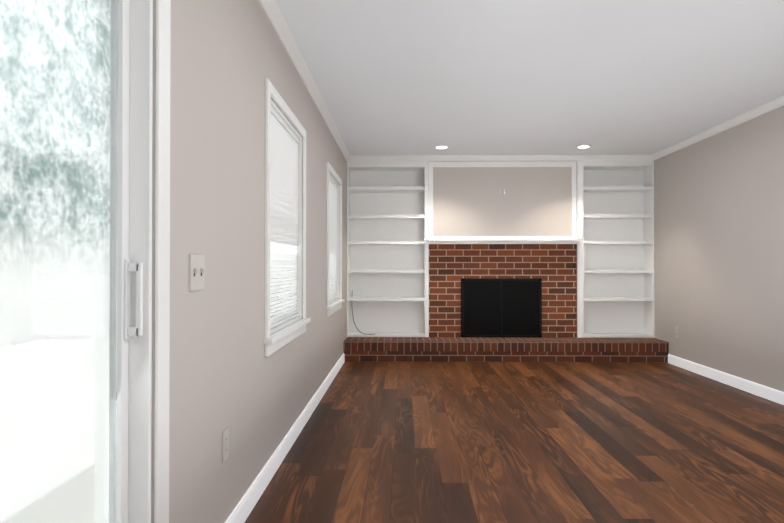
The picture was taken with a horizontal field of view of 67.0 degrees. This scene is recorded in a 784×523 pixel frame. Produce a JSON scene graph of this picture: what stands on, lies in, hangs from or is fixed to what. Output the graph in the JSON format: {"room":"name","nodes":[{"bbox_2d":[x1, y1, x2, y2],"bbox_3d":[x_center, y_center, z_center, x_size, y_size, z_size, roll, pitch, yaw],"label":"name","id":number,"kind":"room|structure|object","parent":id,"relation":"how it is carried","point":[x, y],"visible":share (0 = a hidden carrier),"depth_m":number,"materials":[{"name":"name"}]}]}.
{"room":"living room","nodes":[
{"label":"living room","id":0,"kind":"room"},
{"bbox_2d":[151,0,346,522],"bbox_3d":[-0.715,-0.095,2.956,0.150,2.440,9.380,0,0,1],"label":"wall","id":1,"kind":"structure","parent":0,"point":[255,400],"depth_m":2.37,"materials":[{"name":"beige paint"}]},
{"bbox_2d":[0,0,152,522],"bbox_3d":[-0.762,0.133,0.612,0.141,1.942,2.091,0,0,1],"label":"sliding patio door","id":2,"kind":"structure","parent":1,"relation":"in","point":[76,96],"depth_m":1.40,"materials":[{"name":"clear glass"}]},
{"bbox_2d":[154,0,170,522],"bbox_3d":[-0.682,0.090,0.611,0.012,2.030,2.265,0,0,1],"label":"door frame","id":3,"kind":"structure","parent":1,"relation":"attached to","point":[162,271],"depth_m":1.69,"materials":[{"name":"white wood"}]},
{"bbox_2d":[189,254,204,290],"bbox_3d":[-0.651,0.037,1.994,0.016,0.120,0.135,0,0,1],"label":"switch plate","id":4,"kind":"object","parent":1,"relation":"attached to","point":[196,272],"visible":1,"depth_m":1.98,"materials":[{"name":"white plastic"}]},
{"bbox_2d":[222,427,228,462],"bbox_3d":[-0.648,0.714,2.308,0.008,0.118,0.072,0,0,1],"label":"electrical outlet plate","id":5,"kind":"object","parent":1,"relation":"attached to","point":[225,444],"visible":1,"depth_m":2.30,"materials":[{"name":"white plastic"}]},
{"bbox_2d":[225,353,344,522],"bbox_3d":[-0.606,1.086,4.279,0.014,0.100,5.090,0,0,1],"label":"baseboard","id":6,"kind":"structure","parent":1,"relation":"attached to","point":[242,510],"depth_m":3.21,"materials":[{"name":"white wood"}]},
{"bbox_2d":[264,78,310,356],"bbox_3d":[-0.675,-0.217,3.561,0.185,1.403,1.206,0,0,1],"label":"window","id":7,"kind":"structure","parent":1,"relation":"in","point":[275,342],"depth_m":3.47,"materials":[{"name":"white wood"}]},
{"bbox_2d":[270,106,298,328],"bbox_3d":[-0.655,-0.236,3.561,0.038,1.204,1.002,0,0,1],"label":"window blind","id":8,"kind":"object","parent":7,"relation":"attached to","point":[284,194],"visible":0.65,"depth_m":3.58,"materials":[{"name":"white plastic"}]},
{"bbox_2d":[259,0,350,160],"bbox_3d":[-0.618,-1.287,2.824,0.050,0.060,8.800,0,0,1],"label":"crown molding","id":9,"kind":"structure","parent":1,"relation":"attached to","point":[276,18],"depth_m":3.81,"materials":[{"name":"white wood"}]},
{"bbox_2d":[326,162,344,316],"bbox_3d":[-0.626,-0.197,5.941,0.185,1.403,1.206,0,0,1],"label":"window","id":10,"kind":"structure","parent":1,"relation":"in","point":[334,307],"depth_m":6.37,"materials":[{"name":"white wood"}]},
{"bbox_2d":[329,176,337,300],"bbox_3d":[-0.606,-0.217,5.941,0.038,1.204,1.002,0,0,1],"label":"window blind","id":11,"kind":"object","parent":10,"relation":"attached to","point":[333,199],"visible":0.67,"depth_m":6.08,"materials":[{"name":"white plastic"}]},
{"bbox_2d":[244,362,783,522],"bbox_3d":[1.790,1.154,2.895,5.160,0.060,9.380,0,0,1],"label":"floor","id":12,"kind":"structure","parent":0,"point":[495,442],"depth_m":3.56,"materials":[{"name":"brown wood"}]},
{"bbox_2d":[344,337,668,362],"bbox_3d":[1.303,1.038,6.976,3.716,0.239,0.379,0,0,1],"label":"brick hearth","id":13,"kind":"object","parent":12,"relation":"on","point":[472,349],"visible":0.94,"depth_m":6.80,"materials":[{"name":"red brick"}]},
{"bbox_2d":[275,0,783,155],"bbox_3d":[1.790,-1.356,2.916,5.160,0.080,9.380,0,0,1],"label":"ceiling","id":14,"kind":"structure","parent":0,"point":[505,77],"depth_m":4.05,"materials":[{"name":"white paint"}]},
{"bbox_2d":[434,145,448,148],"bbox_3d":[0.555,-1.279,6.631,0.170,0.012,0.170,0,0,1],"label":"recessed light","id":15,"kind":"object","parent":14,"relation":"in","point":[441,147],"visible":1,"depth_m":6.62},
{"bbox_2d":[576,145,591,147],"bbox_3d":[2.135,-1.279,6.599,0.170,0.012,0.170,0,0,1],"label":"recessed light","id":16,"kind":"object","parent":14,"relation":"in","point":[583,146],"visible":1,"depth_m":6.56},
{"bbox_2d":[577,337,626,337],"bbox_3d":[1.314,-0.057,7.530,3.720,2.440,0.150,0,0,1],"label":"wall","id":17,"kind":"structure","parent":0,"point":[604,337],"depth_m":7.42,"materials":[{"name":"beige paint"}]},
{"bbox_2d":[347,161,428,336],"bbox_3d":[-0.050,-0.179,7.339,0.996,2.196,0.286,0,0,1],"label":"shelf unit","id":18,"kind":"object","parent":17,"relation":"attached to","point":[387,249],"visible":0.94,"depth_m":7.47,"materials":[{"name":"white wood"}]},
{"bbox_2d":[576,160,654,337],"bbox_3d":[2.704,-0.179,7.283,0.926,2.196,0.286,0,0,1],"label":"shelf unit","id":19,"kind":"object","parent":17,"relation":"attached to","point":[615,247],"visible":0.81,"depth_m":7.41,"materials":[{"name":"white wood"}]},
{"bbox_2d":[654,106,783,391],"bbox_3d":[3.187,-0.077,5.194,0.120,2.440,4.745,0,0,1],"label":"wall","id":20,"kind":"structure","parent":0,"point":[719,250],"depth_m":5.55,"materials":[{"name":"beige paint"}]},
{"bbox_2d":[651,95,783,159],"bbox_3d":[3.095,-1.269,4.906,0.050,0.060,4.485,0,0,1],"label":"crown molding","id":21,"kind":"structure","parent":20,"relation":"attached to","point":[776,103],"depth_m":5.52,"materials":[{"name":"white wood"}]},
{"bbox_2d":[668,354,783,404],"bbox_3d":[3.125,1.089,4.714,0.044,0.100,4.069,0,0,1],"label":"baseboard","id":22,"kind":"structure","parent":20,"relation":"attached to","point":[777,396],"depth_m":5.44,"materials":[{"name":"white wood"}]},
{"bbox_3d":[1.345,-0.059,7.332,1.790,2.440,0.244,0,0,1],"label":"wall","id":23,"kind":"structure","parent":0,"visible":0},
{"bbox_2d":[351,155,650,160],"bbox_3d":[1.306,-1.251,7.160,3.600,0.060,0.050,0,0,1],"label":"crown molding","id":24,"kind":"structure","parent":23,"relation":"attached to","point":[430,157],"depth_m":7.16,"materials":[{"name":"white wood"}]},
{"bbox_2d":[429,244,576,337],"bbox_3d":[1.342,0.459,7.187,1.788,1.399,0.033,0,0,1],"label":"brick fireplace surround","id":25,"kind":"object","parent":23,"relation":"attached to","point":[553,267],"visible":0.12,"depth_m":7.17,"materials":[{"name":"red brick"}]},
{"bbox_2d":[461,278,541,337],"bbox_3d":[1.321,0.561,7.140,0.970,0.713,0.057,0,0,1],"label":"doors","id":26,"kind":"structure","parent":25,"relation":"attached to","point":[502,307],"depth_m":7.16,"materials":[{"name":"black glass"}]},
{"bbox_2d":[429,161,576,237],"bbox_3d":[1.342,-0.750,7.203,1.788,0.936,0.021,0,0,1],"label":"wall panel","id":27,"kind":"object","parent":23,"relation":"attached to","point":[502,199],"depth_m":7.20,"materials":[{"name":"beige paint"}]},
{"bbox_2d":[426,238,583,243],"bbox_3d":[1.340,-0.246,7.110,1.850,0.070,0.198,0,0,1],"label":"mantel shelf","id":28,"kind":"object","parent":23,"relation":"attached to","point":[502,240],"visible":1,"depth_m":7.03,"materials":[{"name":"white wood"}]}
]}

